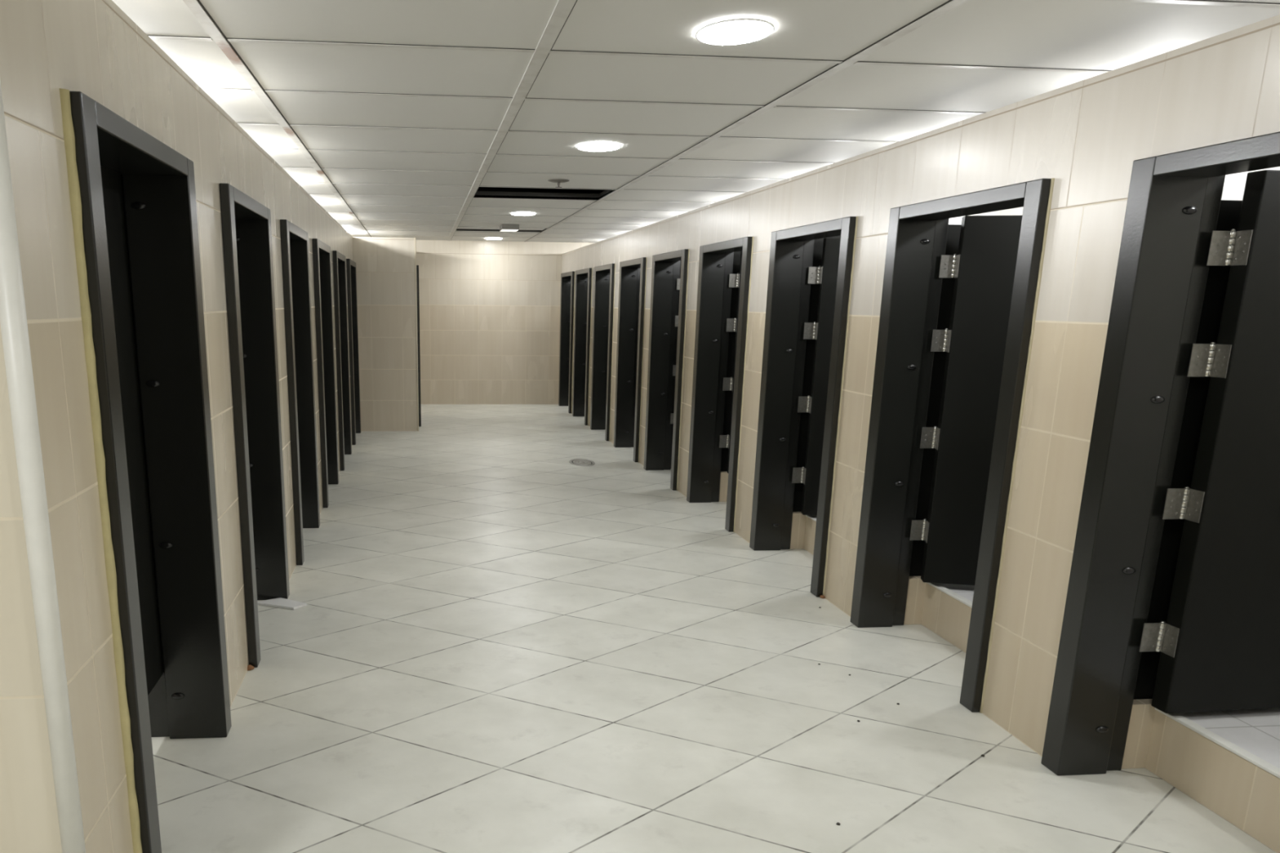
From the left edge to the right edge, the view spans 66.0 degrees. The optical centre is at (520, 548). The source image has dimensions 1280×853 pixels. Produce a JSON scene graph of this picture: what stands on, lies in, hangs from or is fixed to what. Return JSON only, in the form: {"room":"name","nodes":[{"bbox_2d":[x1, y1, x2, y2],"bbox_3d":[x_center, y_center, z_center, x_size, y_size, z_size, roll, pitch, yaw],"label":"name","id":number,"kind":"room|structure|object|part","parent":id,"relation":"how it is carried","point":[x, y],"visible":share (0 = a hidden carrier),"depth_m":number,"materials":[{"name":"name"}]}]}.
{"room":"public shower room","nodes":[
{"label":"public shower room","id":0,"kind":"room"},
{"bbox_2d":[0,324,62,852],"bbox_3d":[-2.211,-0.070,1.969,2.398,2.411,0.122,-1,14,-6],"label":"wall","id":1,"kind":"structure","parent":0,"point":[29,821],"depth_m":2.12,"materials":[{"name":"beige tile"}]},
{"bbox_2d":[0,0,353,852],"bbox_3d":[-1.612,-1.381,7.196,0.120,2.411,10.720,-1,14,-6],"label":"wall","id":2,"kind":"structure","parent":0,"point":[93,48],"depth_m":2.41,"materials":[{"name":"beige tile"}]},
{"bbox_2d":[0,80,85,852],"bbox_3d":[-1.010,-0.074,2.031,0.048,2.411,0.048,-1,14,-6],"label":"trim","id":3,"kind":"structure","parent":2,"relation":"attached to","point":[13,318],"depth_m":2.01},
{"bbox_2d":[59,88,231,852],"bbox_3d":[-1.243,-0.165,3.019,0.340,2.100,1.185,-1,14,-6],"label":"doorway","id":4,"kind":"structure","parent":2,"relation":"in","point":[132,195],"depth_m":3.33,"materials":[{"name":"black paint"}]},
{"bbox_3d":[-1.315,-0.271,2.997,0.040,1.792,0.996,-1,14,-6],"label":"door","id":5,"kind":"part","parent":4,"relation":"part of","materials":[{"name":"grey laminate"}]},
{"bbox_2d":[219,182,289,667],"bbox_3d":[-1.426,-0.607,4.769,0.340,2.100,1.160,-1,14,-6],"label":"doorway","id":6,"kind":"structure","parent":2,"relation":"in","point":[246,231],"depth_m":5.10,"materials":[{"name":"black paint"}]},
{"bbox_2d":[280,219,319,565],"bbox_3d":[-1.609,-1.048,6.510,0.340,2.100,1.160,-1,14,-6],"label":"doorway","id":7,"kind":"structure","parent":2,"relation":"in","point":[294,240],"depth_m":6.83,"materials":[{"name":"black paint"}]},
{"bbox_2d":[312,238,338,507],"bbox_3d":[-1.790,-1.486,8.242,0.340,2.100,1.160,-1,14,-6],"label":"doorway","id":8,"kind":"structure","parent":2,"relation":"in","point":[321,251],"depth_m":8.56,"materials":[{"name":"black paint"}]},
{"bbox_2d":[332,250,351,471],"bbox_3d":[-1.974,-1.929,9.997,0.340,2.100,1.160,-1,14,-6],"label":"doorway","id":9,"kind":"structure","parent":2,"relation":"in","point":[339,259],"depth_m":10.29,"materials":[{"name":"black paint"}]},
{"bbox_2d":[346,258,360,444],"bbox_3d":[-2.156,-2.371,11.741,0.340,2.100,1.160,-1,14,-6],"label":"doorway","id":10,"kind":"structure","parent":2,"relation":"in","point":[350,264],"depth_m":12.02,"materials":[{"name":"black paint"}]},
{"bbox_2d":[352,236,417,431],"bbox_3d":[-1.776,-2.709,12.462,0.891,2.411,0.120,-1,14,-6],"label":"wall","id":11,"kind":"structure","parent":0,"point":[385,266],"depth_m":12.40,"materials":[{"name":"beige tile"}]},
{"bbox_2d":[414,237,418,431],"bbox_3d":[-1.327,-2.701,12.449,0.020,2.411,0.020,-1,14,-6],"label":"trim","id":12,"kind":"structure","parent":11,"relation":"attached to","point":[415,237],"depth_m":12.43,"materials":[{"name":"beige paint"}]},
{"bbox_2d":[416,240,595,404],"bbox_3d":[-0.805,-3.656,15.901,6.700,2.588,0.120,-1,14,-6],"label":"wall","id":13,"kind":"structure","parent":0,"point":[490,310],"depth_m":15.86,"materials":[{"name":"beige tile"}]},
{"bbox_2d":[111,0,1279,242],"bbox_3d":[-0.179,-2.857,6.335,7.400,0.553,18.850,-1,14,-6],"label":"ceiling","id":14,"kind":"structure","parent":0,"point":[1080,34],"depth_m":4.33,"materials":[{"name":"white tile"}]},
{"bbox_2d":[484,237,502,239],"bbox_3d":[-0.415,-4.715,14.855,0.269,0.008,0.346,-1,14,-6],"label":"recessed light","id":15,"kind":"object","parent":14,"relation":"in","point":[491,238],"visible":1,"depth_m":14.80,"materials":[{"name":"white plastic"}]},
{"bbox_2d":[499,224,519,231],"bbox_3d":[-0.144,-4.053,12.343,0.220,0.065,0.340,-1,14,-6],"label":"emergency light","id":16,"kind":"object","parent":14,"relation":"attached to","point":[503,228],"visible":1,"depth_m":12.19,"materials":[{"name":"grey plastic"}]},
{"bbox_2d":[511,212,535,215],"bbox_3d":[0.028,-3.653,10.657,0.269,0.008,0.346,-1,14,-6],"label":"recessed light","id":17,"kind":"object","parent":14,"relation":"in","point":[514,213],"visible":1,"depth_m":10.65,"materials":[{"name":"white plastic"}]},
{"bbox_2d":[547,178,569,187],"bbox_3d":[0.302,-2.900,7.761,0.176,0.056,0.176,-1,14,-6],"label":"sprinkler","id":18,"kind":"object","parent":14,"relation":"attached to","point":[558,181],"visible":1,"depth_m":7.71,"materials":[{"name":"silver metal"}]},
{"bbox_2d":[577,142,621,151],"bbox_3d":[0.484,-2.486,6.044,0.269,0.008,0.346,-1,14,-6],"label":"recessed light","id":19,"kind":"object","parent":14,"relation":"in","point":[593,146],"visible":1,"depth_m":6.01,"materials":[{"name":"white plastic"}]},
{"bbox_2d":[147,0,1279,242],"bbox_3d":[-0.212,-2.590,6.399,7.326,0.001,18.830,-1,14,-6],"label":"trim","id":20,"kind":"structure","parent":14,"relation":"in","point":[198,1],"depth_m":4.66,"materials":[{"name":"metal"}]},
{"bbox_2d":[148,0,1279,242],"bbox_3d":[-0.212,-2.589,6.399,7.326,0.004,18.830,-1,14,-6],"label":"grid","id":21,"kind":"object","parent":14,"relation":"attached to","point":[562,9],"visible":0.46,"depth_m":4.58,"materials":[{"name":"white metal"}]},
{"bbox_2d":[695,17,774,45],"bbox_3d":[0.760,-1.835,3.469,0.269,0.008,0.346,-1,14,-6],"label":"recessed light","id":22,"kind":"object","parent":14,"relation":"in","point":[735,31],"visible":1,"depth_m":3.44,"materials":[{"name":"white plastic"}]},
{"bbox_2d":[151,404,1276,852],"bbox_3d":[-0.209,-0.034,7.046,7.400,0.100,18.850,-1,14,-6],"label":"floor","id":23,"kind":"structure","parent":0,"point":[500,643],"depth_m":4.16,"materials":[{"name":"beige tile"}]},
{"bbox_2d":[247,664,254,671],"bbox_3d":[-1.240,0.543,4.462,0.043,0.022,0.037,-1,14,-6],"label":"crumb","id":24,"kind":"object","parent":23,"relation":"on","point":[250,667],"visible":0.85,"depth_m":4.45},
{"bbox_2d":[257,597,306,609],"bbox_3d":[-1.324,0.304,5.424,0.277,0.013,0.127,6,15,21],"label":"loose sheet","id":25,"kind":"object","parent":23,"relation":"on","point":[280,602],"visible":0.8,"depth_m":5.39,"materials":[{"name":"white paper"}]},
{"bbox_2d":[568,458,595,466],"bbox_3d":[0.651,-0.912,10.351,0.270,0.005,0.470,-1,14,-6],"label":"floor drain","id":26,"kind":"object","parent":23,"relation":"on","point":[580,462],"visible":1,"depth_m":10.33,"materials":[{"name":"metal"}]},
{"bbox_2d":[719,471,728,502],"bbox_3d":[1.852,-0.400,7.859,0.196,0.255,1.115,-1,14,-6],"label":"step","id":27,"kind":"structure","parent":23,"relation":"on","point":[724,475],"depth_m":8.34,"materials":[{"name":"beige tile"}]},
{"bbox_2d":[790,511,817,555],"bbox_3d":[2.019,0.005,6.259,0.196,0.255,1.115,-1,14,-6],"label":"step","id":28,"kind":"structure","parent":23,"relation":"on","point":[803,526],"depth_m":6.73,"materials":[{"name":"beige tile"}]},
{"bbox_2d":[903,576,972,653],"bbox_3d":[2.185,0.406,4.672,0.196,0.255,1.115,-1,14,-6],"label":"step","id":29,"kind":"structure","parent":23,"relation":"on","point":[935,606],"depth_m":5.00,"materials":[{"name":"beige tile"}]},
{"bbox_2d":[1121,698,1279,852],"bbox_3d":[2.353,0.811,3.071,0.196,0.255,1.115,-1,14,-6],"label":"step","id":30,"kind":"structure","parent":23,"relation":"on","point":[1236,784],"depth_m":3.30,"materials":[{"name":"beige tile"}]},
{"bbox_2d":[561,14,1279,756],"bbox_3d":[1.665,-1.279,6.927,0.120,2.411,18.850,-1,14,-6],"label":"wall","id":31,"kind":"structure","parent":0,"point":[1087,135],"depth_m":3.72,"materials":[{"name":"beige tile"}]},
{"bbox_2d":[558,271,574,413],"bbox_3d":[1.300,-3.241,15.340,1.221,2.100,1.217,-1,14,-6],"label":"doorway","id":32,"kind":"structure","parent":31,"relation":"in","point":[566,303],"depth_m":15.66,"materials":[{"name":"black paint"}]},
{"bbox_2d":[572,267,592,425],"bbox_3d":[1.456,-2.874,13.888,1.229,2.100,1.217,-1,14,-6],"label":"doorway","id":33,"kind":"structure","parent":31,"relation":"in","point":[583,293],"depth_m":14.22,"materials":[{"name":"black paint"}]},
{"bbox_2d":[590,263,615,441],"bbox_3d":[1.622,-2.490,12.370,1.242,2.100,1.217,-1,14,-6],"label":"doorway","id":34,"kind":"structure","parent":31,"relation":"in","point":[604,275],"depth_m":12.70,"materials":[{"name":"black paint"}]},
{"bbox_2d":[613,257,647,462],"bbox_3d":[1.775,-2.089,10.786,1.217,2.100,1.217,-1,14,-6],"label":"doorway","id":35,"kind":"structure","parent":31,"relation":"in","point":[633,273],"depth_m":11.13,"materials":[{"name":"black paint"}]},
{"bbox_2d":[643,248,689,490],"bbox_3d":[1.948,-1.698,9.240,1.240,2.100,1.217,-1,14,-6],"label":"doorway","id":36,"kind":"structure","parent":31,"relation":"in","point":[665,317],"depth_m":9.59,"materials":[{"name":"black paint"}]},
{"bbox_2d":[686,236,753,532],"bbox_3d":[2.108,-1.293,7.640,1.225,2.100,1.217,-1,14,-6],"label":"doorway","id":37,"kind":"structure","parent":31,"relation":"in","point":[717,278],"depth_m":7.97,"materials":[{"name":"black paint"}]},
{"bbox_3d":[2.221,-1.487,7.956,0.944,1.793,0.071,3,14,8],"label":"door","id":38,"kind":"part","parent":37,"relation":"part of","materials":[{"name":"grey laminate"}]},
{"bbox_2d":[749,216,857,597],"bbox_3d":[2.280,-0.889,6.040,1.233,2.100,1.217,-1,14,-6],"label":"doorway","id":39,"kind":"structure","parent":31,"relation":"in","point":[791,273],"depth_m":6.36,"materials":[{"name":"black paint"}]},
{"bbox_3d":[1.913,-0.487,6.578,0.005,0.106,0.062,2,14,6],"label":"hinge plate","id":40,"kind":"part","parent":39,"relation":"part of","materials":[{"name":"metal"}]},
{"bbox_3d":[1.918,-0.949,6.461,0.005,0.106,0.062,2,14,6],"label":"hinge plate","id":41,"kind":"part","parent":39,"relation":"part of","materials":[{"name":"metal"}]},
{"bbox_3d":[1.922,-1.413,6.345,0.005,0.106,0.062,2,14,6],"label":"hinge plate","id":42,"kind":"part","parent":39,"relation":"part of","materials":[{"name":"metal"}]},
{"bbox_3d":[2.392,-1.086,6.372,0.944,1.793,0.071,2,14,6],"label":"door","id":43,"kind":"part","parent":39,"relation":"part of","materials":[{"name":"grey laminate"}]},
{"bbox_3d":[1.926,-1.752,6.259,0.005,0.106,0.062,2,14,6],"label":"hinge plate","id":44,"kind":"part","parent":39,"relation":"part of","materials":[{"name":"metal"}]},
{"bbox_2d":[849,177,1054,713],"bbox_3d":[2.436,-0.487,4.451,1.212,2.100,1.217,-1,14,-6],"label":"doorway","id":45,"kind":"structure","parent":31,"relation":"in","point":[997,264],"depth_m":4.74,"materials":[{"name":"black paint"}]},
{"bbox_3d":[2.076,-0.085,4.990,0.005,0.106,0.062,3,14,11],"label":"hinge plate","id":46,"kind":"part","parent":45,"relation":"part of","materials":[{"name":"silver metal"}]},
{"bbox_3d":[2.081,-0.548,4.873,0.005,0.106,0.062,3,14,11],"label":"hinge plate","id":47,"kind":"part","parent":45,"relation":"part of","materials":[{"name":"silver metal"}]},
{"bbox_3d":[2.086,-1.011,4.757,0.005,0.106,0.062,3,14,11],"label":"hinge plate","id":48,"kind":"part","parent":45,"relation":"part of","materials":[{"name":"silver metal"}]},
{"bbox_3d":[2.089,-1.351,4.671,0.005,0.106,0.062,3,14,11],"label":"hinge plate","id":49,"kind":"part","parent":45,"relation":"part of","materials":[{"name":"silver metal"}]},
{"bbox_3d":[2.549,-0.675,4.745,0.944,1.793,0.071,3,14,11],"label":"door","id":50,"kind":"part","parent":45,"relation":"part of","materials":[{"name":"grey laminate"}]},
{"bbox_2d":[1040,131,1279,775],"bbox_3d":[2.626,-0.082,2.852,1.257,2.100,1.217,-1,14,-6],"label":"doorway","id":51,"kind":"structure","parent":31,"relation":"in","point":[1218,644],"depth_m":3.26,"materials":[{"name":"black paint"}]},
{"bbox_3d":[2.255,0.320,3.391,0.005,0.106,0.062,-1,14,-8],"label":"hinge plate","id":52,"kind":"part","parent":51,"relation":"part of","materials":[{"name":"metal"}]},
{"bbox_3d":[2.260,-0.143,3.274,0.005,0.106,0.062,-1,14,-8],"label":"hinge plate","id":53,"kind":"part","parent":51,"relation":"part of","materials":[{"name":"metal"}]},
{"bbox_3d":[2.733,-0.308,3.298,0.944,1.793,0.071,-1,14,-8],"label":"door","id":54,"kind":"part","parent":51,"relation":"part of","materials":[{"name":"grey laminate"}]},
{"bbox_3d":[2.265,-0.606,3.158,0.005,0.106,0.062,-1,14,-8],"label":"hinge plate","id":55,"kind":"part","parent":51,"relation":"part of","materials":[{"name":"metal"}]},
{"bbox_3d":[2.268,-0.946,3.072,0.005,0.106,0.062,-1,14,-8],"label":"hinge plate","id":56,"kind":"part","parent":51,"relation":"part of","materials":[{"name":"metal"}]},
{"bbox_2d":[671,200,1242,699],"bbox_3d":[-0.128,-1.788,9.470,6.400,2.120,12.989,-1,14,-6],"label":"wall cubicle partitions","id":57,"kind":"structure","parent":0,"point":[1229,210],"depth_m":3.55,"materials":[{"name":"grey laminate"}]},
{"bbox_2d":[814,515,1279,768],"bbox_3d":[-0.061,-0.688,8.969,6.400,0.233,14.850,-1,14,-6],"label":"floor","id":58,"kind":"structure","parent":0,"point":[1256,731],"depth_m":3.41,"materials":[{"name":"white tile"}]},
{"bbox_2d":[948,166,1279,224],"bbox_3d":[3.184,-1.878,9.008,0.100,2.588,14.850,-1,14,-6],"label":"wall","id":59,"kind":"structure","parent":0,"point":[1234,184],"depth_m":4.89,"materials":[{"name":"white tile"}]},
{"bbox_3d":[-1.567,-3.135,14.165,0.120,2.411,3.330,-1,14,-6],"label":"wall","id":60,"kind":"structure","parent":0,"visible":0},
{"bbox_2d":[416,265,421,426],"bbox_3d":[-1.564,-2.804,13.487,0.340,2.100,1.160,-1,14,-6],"label":"doorway","id":61,"kind":"structure","parent":60,"relation":"in","point":[417,266],"depth_m":12.94,"materials":[{"name":"black paint"}]}
]}

